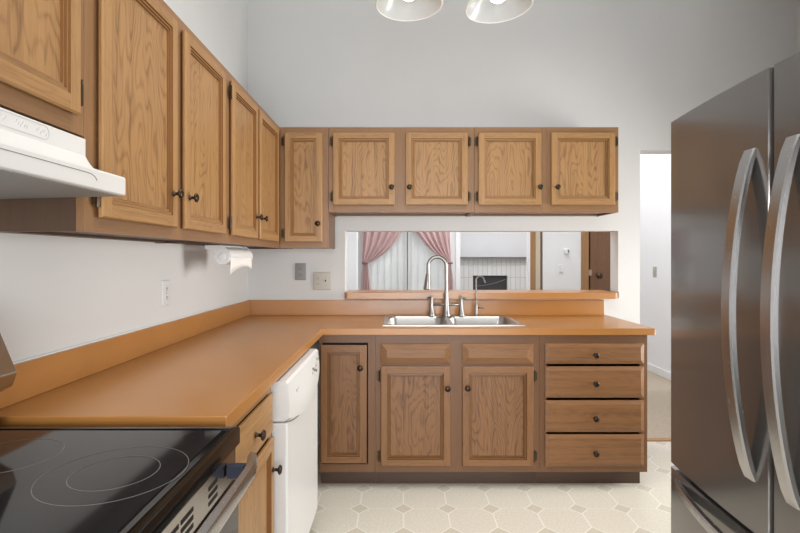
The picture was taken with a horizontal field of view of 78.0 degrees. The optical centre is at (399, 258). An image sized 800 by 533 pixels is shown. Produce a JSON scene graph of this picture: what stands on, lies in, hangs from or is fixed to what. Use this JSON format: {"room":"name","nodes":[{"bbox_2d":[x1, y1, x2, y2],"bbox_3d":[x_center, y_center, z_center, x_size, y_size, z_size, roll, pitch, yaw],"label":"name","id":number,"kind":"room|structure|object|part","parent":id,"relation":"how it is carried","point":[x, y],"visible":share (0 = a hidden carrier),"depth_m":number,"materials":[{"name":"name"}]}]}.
{"room":"kitchen","nodes":[
{"label":"kitchen","id":0,"kind":"room"},
{"bbox_2d":[0,0,247,361],"bbox_3d":[-1.135,-0.443,0.620,0.150,3.500,5.640,0,0,0],"label":"wall","id":1,"kind":"structure","parent":0,"point":[57,293],"depth_m":1.83,"materials":[{"name":"paint"}]},
{"bbox_2d":[0,0,83,135],"bbox_3d":[-0.883,-0.560,0.808,0.349,0.535,0.757,0,0,0],"label":"upper cabinet","id":2,"kind":"object","parent":1,"relation":"attached to","point":[42,41],"visible":0.94,"depth_m":1.04,"materials":[{"name":"brown wood"}]},
{"bbox_2d":[0,107,124,198],"bbox_3d":[-0.858,-0.212,0.808,0.400,0.147,0.757,0,0,0],"label":"range hood","id":3,"kind":"object","parent":1,"relation":"attached to","point":[38,159],"visible":1,"depth_m":1.01,"materials":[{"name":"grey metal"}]},
{"bbox_3d":[-0.853,-0.144,0.808,0.365,0.010,0.741,0,0,0],"label":"panel","id":4,"kind":"part","parent":3,"relation":"part of","materials":[{"name":"grey metal"}]},
{"bbox_2d":[0,0,225,242],"bbox_3d":[-0.883,-0.447,1.666,0.349,0.763,0.956,0,0,0],"label":"upper cabinet","id":5,"kind":"object","parent":1,"relation":"attached to","point":[155,94],"visible":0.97,"depth_m":1.47,"materials":[{"name":"brown wood"}]},
{"bbox_3d":[-0.750,-0.447,1.441,0.019,0.689,0.418,0,0,0],"label":"door","id":6,"kind":"part","parent":5,"relation":"part of","materials":[{"name":"brown wood"}]},
{"bbox_3d":[-0.769,-0.447,1.666,0.019,0.763,0.956,0,0,0],"label":"frame","id":7,"kind":"part","parent":5,"relation":"part of","materials":[{"name":"brown wood"}]},
{"bbox_3d":[-0.725,-0.211,1.615,0.032,0.033,0.033,0,0,0],"label":"knob","id":8,"kind":"part","parent":5,"relation":"part of","materials":[{"name":"brown metal"}]},
{"bbox_3d":[-0.725,-0.213,1.738,0.032,0.033,0.033,0,0,0],"label":"knob","id":9,"kind":"part","parent":5,"relation":"part of","materials":[{"name":"brown metal"}]},
{"bbox_3d":[-0.750,-0.447,1.907,0.019,0.689,0.397,0,0,0],"label":"door","id":10,"kind":"part","parent":5,"relation":"part of","materials":[{"name":"brown wood"}]},
{"bbox_2d":[0,300,249,408],"bbox_3d":[-1.048,0.341,2.333,0.019,0.104,2.210,0,0,0],"label":"backsplash","id":11,"kind":"structure","parent":1,"relation":"attached to","point":[36,376],"depth_m":1.73,"materials":[{"name":"laminate"}]},
{"bbox_2d":[161,280,169,306],"bbox_3d":[-1.055,0.157,2.228,0.010,0.118,0.072,0,0,0],"label":"wall outlet","id":12,"kind":"object","parent":1,"relation":"attached to","point":[165,284],"visible":1,"depth_m":2.21,"materials":[{"name":"grey plastic"}]},
{"bbox_2d":[170,68,285,248],"bbox_3d":[-0.883,-0.447,2.789,0.349,0.763,1.289,0,0,0],"label":"upper cabinet","id":13,"kind":"object","parent":1,"relation":"attached to","point":[252,136],"visible":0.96,"depth_m":2.48,"materials":[{"name":"brown wood"}]},
{"bbox_2d":[205,245,252,263],"bbox_3d":[-0.883,-0.018,2.563,0.128,0.093,0.294,0,0,5],"label":"paper towel holder","id":14,"kind":"object","parent":13,"relation":"attached to","point":[222,256],"visible":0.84,"depth_m":2.42,"materials":[{"name":"white plastic"}]},
{"bbox_2d":[221,248,252,273],"bbox_3d":[-0.857,0.015,2.562,0.082,0.130,0.277,0,0,5],"label":"paper towel roll","id":15,"kind":"object","parent":14,"relation":"hanging from","point":[239,258],"visible":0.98,"depth_m":2.52,"materials":[{"name":"white paper"}]},
{"bbox_3d":[-0.750,-0.447,2.390,0.019,0.689,0.390,0,0,0],"label":"door","id":16,"kind":"part","parent":13,"relation":"part of","materials":[{"name":"brown wood"}]},
{"bbox_3d":[-0.769,-0.447,2.631,0.019,0.763,0.973,0,0,0],"label":"frame","id":17,"kind":"part","parent":13,"relation":"part of","materials":[{"name":"brown wood"}]},
{"bbox_3d":[-0.750,-0.447,2.828,0.019,0.689,0.405,0,0,0],"label":"door","id":18,"kind":"part","parent":13,"relation":"part of","materials":[{"name":"brown wood"}]},
{"bbox_2d":[347,232,357,290],"bbox_3d":[-1.026,-0.443,5.260,1.147,3.500,0.120,0,0,0],"label":"wall","id":19,"kind":"structure","parent":0,"point":[352,237],"depth_m":5.20,"materials":[{"name":"white paint"}]},
{"bbox_2d":[456,232,459,289],"bbox_3d":[-0.422,-0.443,6.260,2.355,3.500,0.120,0,0,0],"label":"wall","id":20,"kind":"structure","parent":0,"point":[457,233],"depth_m":6.20,"materials":[{"name":"white paint"}]},
{"bbox_2d":[358,232,451,289],"bbox_3d":[0.040,0.212,6.111,1.320,2.110,0.118,0,0,0],"label":"vertical blind","id":21,"kind":"object","parent":20,"relation":"attached to","point":[403,266],"visible":0.21,"depth_m":6.12,"materials":[{"name":"fabric"}]},
{"bbox_2d":[452,232,455,289],"bbox_3d":[0.040,0.252,6.260,1.320,2.050,0.060,0,0,0],"label":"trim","id":22,"kind":"structure","parent":20,"relation":"attached to","point":[453,233],"depth_m":6.23,"materials":[{"name":"white plastic"}]},
{"bbox_3d":[0.060,-1.336,6.119,1.360,0.023,0.162,0,0,0],"label":"curtain rod","id":23,"kind":"object","parent":20,"relation":"attached to","visible":0},
{"bbox_2d":[361,232,400,289],"bbox_3d":[-0.205,-0.020,6.043,0.557,2.613,0.072,0,0,2],"label":"curtain","id":24,"kind":"object","parent":23,"relation":"hanging from","point":[374,244],"visible":0.32,"depth_m":6.04,"materials":[{"name":"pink fabric"}]},
{"bbox_2d":[416,232,452,289],"bbox_3d":[0.386,-0.020,6.043,0.575,2.613,0.072,0,0,-2],"label":"curtain","id":25,"kind":"object","parent":23,"relation":"hanging from","point":[437,242],"visible":0.23,"depth_m":6.04,"materials":[{"name":"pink fabric"}]},
{"bbox_2d":[309,441,673,532],"bbox_3d":[0.775,1.337,0.665,3.970,0.060,5.730,0,0,0],"label":"floor","id":26,"kind":"structure","parent":0,"point":[644,506],"depth_m":2.62,"materials":[{"name":"tile"}]},
{"bbox_2d":[0,333,257,532],"bbox_3d":[-0.685,0.701,0.803,0.739,1.190,0.760,0,0,0],"label":"electric range","id":27,"kind":"object","parent":26,"relation":"on","point":[53,479],"visible":1,"depth_m":0.95,"materials":[{"name":"grey glass"}]},
{"bbox_2d":[0,427,239,532],"bbox_3d":[-0.719,0.422,0.803,0.673,0.042,0.760,0,0,0],"label":"cooktop","id":28,"kind":"object","parent":27,"relation":"in","point":[53,479],"depth_m":0.93,"materials":[{"name":"black glass"}]},
{"bbox_3d":[-0.409,0.820,0.803,0.042,0.592,0.752,0,0,0],"label":"oven door","id":29,"kind":"part","parent":27,"relation":"part of","materials":[{"name":"silver metal"}]},
{"bbox_3d":[-0.336,0.470,0.798,0.040,0.039,0.710,0,0,0],"label":"handle","id":30,"kind":"part","parent":27,"relation":"part of","materials":[{"name":"silver metal"}]},
{"bbox_2d":[231,387,281,532],"bbox_3d":[-0.730,0.871,1.486,0.651,0.873,0.510,0,0,0],"label":"base cabinet","id":31,"kind":"object","parent":26,"relation":"on","point":[256,506],"visible":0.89,"depth_m":1.55,"materials":[{"name":"brown wood"}]},
{"bbox_3d":[-0.465,0.822,1.486,0.019,0.775,0.510,0,0,0],"label":"frame","id":32,"kind":"part","parent":31,"relation":"part of","materials":[{"name":"brown wood"}]},
{"bbox_3d":[-0.445,0.532,1.486,0.020,0.134,0.454,0,0,0],"label":"drawer","id":33,"kind":"part","parent":31,"relation":"part of","materials":[{"name":"brown wood"}]},
{"bbox_3d":[-0.445,0.894,1.486,0.019,0.554,0.454,0,0,0],"label":"door","id":34,"kind":"part","parent":31,"relation":"part of","materials":[{"name":"brown wood"}]},
{"bbox_3d":[-0.420,0.532,1.486,0.032,0.033,0.033,0,0,0],"label":"knob","id":35,"kind":"part","parent":31,"relation":"part of","materials":[{"name":"brown metal"}]},
{"bbox_3d":[-0.420,0.724,1.691,0.032,0.033,0.033,0,0,0],"label":"knob","id":36,"kind":"part","parent":31,"relation":"part of","materials":[{"name":"brown metal"}]},
{"bbox_2d":[271,349,319,532],"bbox_3d":[-0.707,0.873,2.076,0.676,0.868,0.648,0,0,0],"label":"dishwasher","id":37,"kind":"object","parent":26,"relation":"on","point":[294,432],"visible":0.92,"depth_m":1.89,"materials":[{"name":"white plastic"}]},
{"bbox_3d":[-0.414,0.531,2.076,0.090,0.185,0.648,0,0,0],"label":"control panel","id":38,"kind":"part","parent":37,"relation":"part of","materials":[{"name":"white plastic"}]},
{"bbox_2d":[320,335,375,482],"bbox_3d":[-0.298,0.871,3.084,0.314,0.873,0.681,0,0,0],"label":"base cabinet","id":39,"kind":"object","parent":26,"relation":"on","point":[347,362],"visible":0.93,"depth_m":2.79,"materials":[{"name":"brown wood"}]},
{"bbox_3d":[-0.318,0.822,2.785,0.259,0.665,0.019,0,0,0],"label":"door","id":40,"kind":"part","parent":39,"relation":"part of","materials":[{"name":"brown wood"}]},
{"bbox_2d":[375,335,538,482],"bbox_3d":[0.325,0.871,3.084,0.929,0.873,0.681,0,0,0],"label":"base cabinet","id":41,"kind":"object","parent":26,"relation":"on","point":[449,408],"visible":0.96,"depth_m":2.79,"materials":[{"name":"brown wood"}]},
{"bbox_2d":[0,299,654,426],"bbox_3d":[0.187,0.358,2.333,2.490,0.146,2.210,0,0,0],"label":"countertop","id":42,"kind":"structure","parent":41,"relation":"on","point":[207,368],"depth_m":1.85,"materials":[{"name":"laminate"}]},
{"bbox_2d":[423,255,471,315],"bbox_3d":[0.317,0.182,3.322,0.323,0.408,0.081,0,0,0],"label":"bridge faucet","id":43,"kind":"object","parent":42,"relation":"on","point":[427,283],"visible":1,"depth_m":3.30,"materials":[{"name":"silver metal"}]},
{"bbox_3d":[0.211,0.321,3.315,0.052,0.132,0.051,0,0,0],"label":"handle post","id":44,"kind":"part","parent":43,"relation":"part of","materials":[{"name":"silver metal"}]},
{"bbox_3d":[0.259,0.182,3.315,0.164,0.408,0.060,0,0,0],"label":"spout","id":45,"kind":"part","parent":43,"relation":"part of","materials":[{"name":"silver metal"}]},
{"bbox_3d":[0.411,0.321,3.315,0.052,0.132,0.051,0,0,0],"label":"handle post","id":46,"kind":"part","parent":43,"relation":"part of","materials":[{"name":"silver metal"}]},
{"bbox_2d":[382,315,524,325],"bbox_3d":[0.311,0.476,3.118,0.831,0.178,0.535,0,0,0],"label":"sink","id":47,"kind":"object","parent":42,"relation":"in","point":[389,320],"visible":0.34,"depth_m":3.29,"materials":[{"name":"silver metal"}]},
{"bbox_2d":[382,315,451,325],"bbox_3d":[0.098,0.476,3.118,0.404,0.178,0.535,0,0,0],"label":"basin","id":48,"kind":"object","parent":47,"relation":"in","point":[389,320],"depth_m":3.29,"materials":[{"name":"silver metal"}]},
{"bbox_2d":[445,315,524,325],"bbox_3d":[0.513,0.476,3.118,0.427,0.178,0.535,0,0,0],"label":"basin","id":49,"kind":"object","parent":47,"relation":"in","point":[453,320],"depth_m":3.29,"materials":[{"name":"silver metal"}]},
{"bbox_2d":[473,276,485,315],"bbox_3d":[0.534,0.251,3.315,0.083,0.271,0.036,0,0,0],"label":"tap","id":50,"kind":"object","parent":42,"relation":"on","point":[476,305],"visible":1,"depth_m":3.31,"materials":[{"name":"silver metal"}]},
{"bbox_3d":[0.088,0.538,2.784,0.394,0.112,0.020,0,0,0],"label":"false drawer","id":51,"kind":"part","parent":41,"relation":"part of","materials":[{"name":"brown wood"}]},
{"bbox_3d":[0.088,0.890,2.785,0.394,0.562,0.019,0,0,0],"label":"door","id":52,"kind":"part","parent":41,"relation":"part of","materials":[{"name":"brown wood"}]},
{"bbox_3d":[0.551,0.538,2.784,0.400,0.112,0.020,0,0,0],"label":"false drawer","id":53,"kind":"part","parent":41,"relation":"part of","materials":[{"name":"brown wood"}]},
{"bbox_3d":[0.551,0.890,2.785,0.400,0.562,0.019,0,0,0],"label":"door","id":54,"kind":"part","parent":41,"relation":"part of","materials":[{"name":"brown wood"}]},
{"bbox_2d":[536,335,646,482],"bbox_3d":[1.095,0.871,3.084,0.609,0.873,0.681,0,0,0],"label":"base cabinet","id":55,"kind":"object","parent":26,"relation":"on","point":[593,388],"visible":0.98,"depth_m":2.77,"materials":[{"name":"brown wood"}]},
{"bbox_3d":[1.096,1.081,2.784,0.556,0.179,0.020,0,0,0],"label":"drawer","id":56,"kind":"part","parent":55,"relation":"part of","materials":[{"name":"brown wood"}]},
{"bbox_3d":[1.096,0.889,2.784,0.556,0.178,0.020,0,0,0],"label":"drawer","id":57,"kind":"part","parent":55,"relation":"part of","materials":[{"name":"brown wood"}]},
{"bbox_3d":[1.096,0.697,2.784,0.556,0.176,0.020,0,0,0],"label":"drawer","id":58,"kind":"part","parent":55,"relation":"part of","materials":[{"name":"brown wood"}]},
{"bbox_3d":[1.096,0.537,2.784,0.556,0.114,0.020,0,0,0],"label":"drawer","id":59,"kind":"part","parent":55,"relation":"part of","materials":[{"name":"brown wood"}]},
{"bbox_3d":[1.096,1.093,2.760,0.033,0.033,0.032,0,0,0],"label":"knob","id":60,"kind":"part","parent":55,"relation":"part of","materials":[{"name":"brown metal"}]},
{"bbox_2d":[671,52,799,532],"bbox_3d":[1.314,0.419,1.215,0.951,1.775,0.990,0,0,0],"label":"refrigerator","id":61,"kind":"object","parent":26,"relation":"on","point":[735,155],"visible":1,"depth_m":1.29,"materials":[{"name":"grey metal"}]},
{"bbox_3d":[0.896,0.755,1.215,0.092,0.030,0.900,0,0,0],"label":"handle","id":62,"kind":"part","parent":61,"relation":"part of","materials":[{"name":"silver metal"}]},
{"bbox_3d":[0.963,0.985,1.215,0.115,0.535,0.990,0,0,0],"label":"freezer drawer","id":63,"kind":"part","parent":61,"relation":"part of","materials":[{"name":"silver metal"}]},
{"bbox_3d":[0.877,0.144,1.275,0.076,0.850,0.040,0,0,0],"label":"handle","id":64,"kind":"part","parent":61,"relation":"part of","materials":[{"name":"silver metal"}]},
{"bbox_3d":[0.877,0.144,1.135,0.076,0.850,0.040,0,0,0],"label":"handle","id":65,"kind":"part","parent":61,"relation":"part of","materials":[{"name":"silver metal"}]},
{"bbox_3d":[0.963,0.117,0.961,0.115,1.170,0.481,0,0,0],"label":"door","id":66,"kind":"part","parent":61,"relation":"part of","materials":[{"name":"silver metal"}]},
{"bbox_2d":[460,232,525,256],"bbox_3d":[1.845,-0.443,8.060,2.410,3.500,0.120,0,0,0],"label":"wall","id":67,"kind":"structure","parent":0,"point":[472,244],"depth_m":8.00,"materials":[{"name":"white paint"}]},
{"bbox_2d":[248,0,795,445],"bbox_3d":[0.845,-0.443,3.505,4.110,3.500,0.130,0,0,0],"label":"wall","id":68,"kind":"structure","parent":0,"point":[636,67],"depth_m":3.44,"materials":[{"name":"paint"}]},
{"bbox_2d":[295,263,305,279],"bbox_3d":[-0.692,0.093,3.435,0.078,0.118,0.010,0,0,0],"label":"wall outlet","id":69,"kind":"object","parent":68,"relation":"attached to","point":[300,268],"visible":1,"depth_m":3.43,"materials":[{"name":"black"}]},
{"bbox_2d":[280,127,334,248],"bbox_3d":[-0.606,-0.447,3.253,0.307,0.763,0.369,0,0,0],"label":"upper cabinet","id":70,"kind":"object","parent":68,"relation":"attached to","point":[306,222],"visible":0.98,"depth_m":3.11,"materials":[{"name":"brown wood"}]},
{"bbox_3d":[-0.607,-0.447,3.110,0.238,0.689,0.019,0,0,0],"label":"door","id":71,"kind":"part","parent":70,"relation":"part of","materials":[{"name":"brown wood"}]},
{"bbox_2d":[313,272,330,289],"bbox_3d":[-0.543,0.158,3.432,0.124,0.124,0.016,0,0,0],"label":"wall outlet","id":72,"kind":"object","parent":68,"relation":"attached to","point":[321,280],"visible":1,"depth_m":3.43,"materials":[{"name":"beige plastic"}]},
{"bbox_2d":[345,231,346,291],"bbox_3d":[-0.384,0.021,3.505,0.004,0.424,0.132,0,0,0],"label":"trim","id":73,"kind":"structure","parent":68,"relation":"attached to","point":[345,231],"depth_m":3.46,"materials":[{"name":"white paint"}]},
{"bbox_2d":[329,127,473,216],"bbox_3d":[0.009,-0.559,3.253,0.918,0.538,0.369,0,0,0],"label":"upper cabinet","id":74,"kind":"object","parent":68,"relation":"attached to","point":[374,171],"visible":1,"depth_m":3.11,"materials":[{"name":"brown wood"}]},
{"bbox_3d":[-0.228,-0.563,3.110,0.388,0.456,0.019,0,0,0],"label":"door","id":75,"kind":"part","parent":74,"relation":"part of","materials":[{"name":"brown wood"}]},
{"bbox_3d":[0.231,-0.563,3.110,0.392,0.456,0.019,0,0,0],"label":"door","id":76,"kind":"part","parent":74,"relation":"part of","materials":[{"name":"brown wood"}]},
{"bbox_2d":[250,300,603,314],"bbox_3d":[0.188,0.341,3.429,2.452,0.104,0.019,0,0,0],"label":"backsplash","id":77,"kind":"structure","parent":68,"relation":"attached to","point":[257,307],"depth_m":3.42,"materials":[{"name":"laminate"}]},
{"bbox_2d":[345,290,617,298],"bbox_3d":[0.555,0.255,3.510,1.865,0.042,0.300,0,0,0],"label":"bar ledge","id":78,"kind":"object","parent":68,"relation":"attached to","point":[350,294],"visible":1,"depth_m":3.36,"materials":[{"name":"laminate"}]},
{"bbox_2d":[468,127,617,216],"bbox_3d":[0.924,-0.559,3.253,0.909,0.538,0.369,0,0,0],"label":"upper cabinet","id":79,"kind":"object","parent":68,"relation":"attached to","point":[519,171],"visible":1,"depth_m":3.11,"materials":[{"name":"brown wood"}]},
{"bbox_3d":[0.691,-0.563,3.110,0.396,0.456,0.019,0,0,0],"label":"door","id":80,"kind":"part","parent":79,"relation":"part of","materials":[{"name":"brown wood"}]},
{"bbox_3d":[1.152,-0.563,3.110,0.402,0.456,0.019,0,0,0],"label":"door","id":81,"kind":"part","parent":79,"relation":"part of","materials":[{"name":"brown wood"}]},
{"bbox_2d":[610,231,618,291],"bbox_3d":[1.522,0.021,3.505,0.004,0.424,0.132,0,0,0],"label":"trim","id":82,"kind":"structure","parent":68,"relation":"attached to","point":[614,236],"depth_m":3.50,"materials":[{"name":"white paint"}]},
{"bbox_2d":[647,438,670,440],"bbox_3d":[2.061,1.318,3.550,0.779,0.038,0.050,0,0,0],"label":"trim","id":83,"kind":"structure","parent":68,"relation":"attached to","point":[648,439],"depth_m":3.54,"materials":[{"name":"brown wood"}]},
{"bbox_2d":[526,232,529,289],"bbox_3d":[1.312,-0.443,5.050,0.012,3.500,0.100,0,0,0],"label":"wall","id":84,"kind":"structure","parent":0,"point":[527,233],"depth_m":5.04,"materials":[{"name":"white paint"}]},
{"bbox_2d":[530,232,535,289],"bbox_3d":[1.345,0.257,5.050,0.055,2.100,0.100,0,0,0],"label":"trim","id":85,"kind":"structure","parent":84,"relation":"attached to","point":[532,234],"depth_m":5.00,"materials":[{"name":"brown wood"}]},
{"bbox_2d":[542,232,580,289],"bbox_3d":[1.640,-0.443,5.050,0.385,3.500,0.100,0,0,0],"label":"wall","id":86,"kind":"structure","parent":0,"point":[554,244],"depth_m":5.00,"materials":[{"name":"white paint"}]},
{"bbox_2d":[540,232,541,289],"bbox_3d":[1.436,0.257,5.065,0.022,2.100,0.070,0,0,0],"label":"trim","id":87,"kind":"structure","parent":86,"relation":"attached to","point":[540,232],"depth_m":5.03,"materials":[{"name":"brown wood"}]},
{"bbox_2d":[558,264,562,272],"bbox_3d":[1.625,0.105,4.992,0.045,0.085,0.016,0,0,0],"label":"light switch","id":88,"kind":"object","parent":86,"relation":"attached to","point":[560,266],"visible":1,"depth_m":4.99,"materials":[{"name":"white plastic"}]},
{"bbox_2d":[564,249,569,253],"bbox_3d":[1.685,-0.070,4.986,0.052,0.056,0.028,0,0,0],"label":"thermostat","id":89,"kind":"object","parent":86,"relation":"attached to","point":[566,251],"visible":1,"depth_m":4.97,"materials":[{"name":"white plastic"}]},
{"bbox_2d":[581,232,588,289],"bbox_3d":[1.869,0.257,5.045,0.075,2.100,0.110,0,0,0],"label":"trim","id":90,"kind":"structure","parent":86,"relation":"attached to","point":[584,235],"depth_m":4.99,"materials":[{"name":"brown wood"}]},
{"bbox_2d":[640,154,670,371],"bbox_3d":[2.975,-0.443,5.720,0.150,3.500,4.560,0,0,0],"label":"wall","id":91,"kind":"structure","parent":0,"point":[655,169],"depth_m":5.59,"materials":[{"name":"white paint"}]},
{"bbox_2d":[653,267,656,276],"bbox_3d":[2.892,0.155,5.620,0.016,0.120,0.075,0,0,0],"label":"light switch","id":92,"kind":"object","parent":91,"relation":"attached to","point":[654,268],"visible":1,"depth_m":5.61,"materials":[{"name":"beige plastic"}]},
{"bbox_2d":[647,363,670,380],"bbox_3d":[2.893,1.264,6.560,0.015,0.085,2.880,0,0,0],"label":"baseboard","id":93,"kind":"structure","parent":91,"relation":"attached to","point":[663,373],"depth_m":5.49,"materials":[{"name":"white paint"}]},
{"bbox_2d":[647,370,670,437],"bbox_3d":[0.725,1.338,5.885,4.650,0.058,4.630,0,0,0],"label":"floor","id":94,"kind":"structure","parent":0,"point":[658,387],"depth_m":4.36,"materials":[{"name":"carpet"}]},
{"bbox_2d":[460,257,525,289],"bbox_3d":[1.479,0.643,7.889,1.103,1.328,0.218,0,0,0],"label":"fireplace","id":95,"kind":"object","parent":94,"relation":"on","point":[499,273],"visible":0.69,"depth_m":7.90,"materials":[{"name":"white brick"}]},
{"bbox_2d":[460,257,525,257],"bbox_3d":[1.479,-0.011,7.889,1.103,0.020,0.218,0,0,0],"label":"mantel shelf","id":96,"kind":"object","parent":95,"relation":"attached to","point":[460,257],"depth_m":7.78,"materials":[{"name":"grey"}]},
{"bbox_2d":[796,0,799,52],"bbox_3d":[2.830,-0.443,2.660,0.140,3.500,1.560,0,0,0],"label":"wall","id":97,"kind":"structure","parent":0,"point":[797,1],"depth_m":3.43,"materials":[{"name":"paint"}]},
{"bbox_3d":[0.725,-2.243,3.000,4.950,0.100,10.700,0,0,0],"label":"ceiling","id":98,"kind":"structure","parent":0,"visible":0},
{"bbox_2d":[375,0,533,23],"bbox_3d":[0.177,-1.504,1.620,0.516,1.378,0.222,0,0,0],"label":"ceiling light","id":99,"kind":"object","parent":98,"relation":"hanging from","point":[480,11],"visible":1,"depth_m":1.68,"materials":[{"name":"white glass"}]},
{"bbox_3d":[0.029,-0.879,1.620,0.216,0.098,0.216,-2,0,0],"label":"lamp shade","id":100,"kind":"part","parent":99,"relation":"part of","materials":[{"name":"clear glass"}]},
{"bbox_3d":[0.321,-0.883,1.620,0.062,0.090,0.061,-3,0,0],"label":"bulb","id":101,"kind":"part","parent":99,"relation":"part of","materials":[{"name":"white glass"}]},
{"bbox_3d":[0.321,-0.872,1.620,0.216,0.098,0.216,-3,0,0],"label":"lamp shade","id":102,"kind":"part","parent":99,"relation":"part of","materials":[{"name":"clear glass"}]},
{"bbox_3d":[2.041,-1.493,5.050,0.418,1.400,0.100,0,0,0],"label":"wall","id":103,"kind":"structure","parent":0,"visible":0},
{"bbox_2d":[589,232,609,290],"bbox_3d":[2.082,0.262,5.005,0.337,2.070,0.110,0,0,0],"label":"door","id":104,"kind":"structure","parent":103,"relation":"in","point":[599,242],"depth_m":5.02,"materials":[{"name":"brown wood"}]},
{"bbox_3d":[1.383,-1.493,5.050,0.130,1.400,0.100,0,0,0],"label":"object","id":105,"kind":"structure","parent":0,"visible":0},
{"bbox_2d":[536,232,539,289],"bbox_3d":[1.399,0.257,5.060,0.052,2.100,0.080,0,0,0],"label":"trim","id":106,"kind":"structure","parent":105,"relation":"attached to","point":[537,233],"depth_m":5.02,"materials":[{"name":"beige paint"}]}
]}

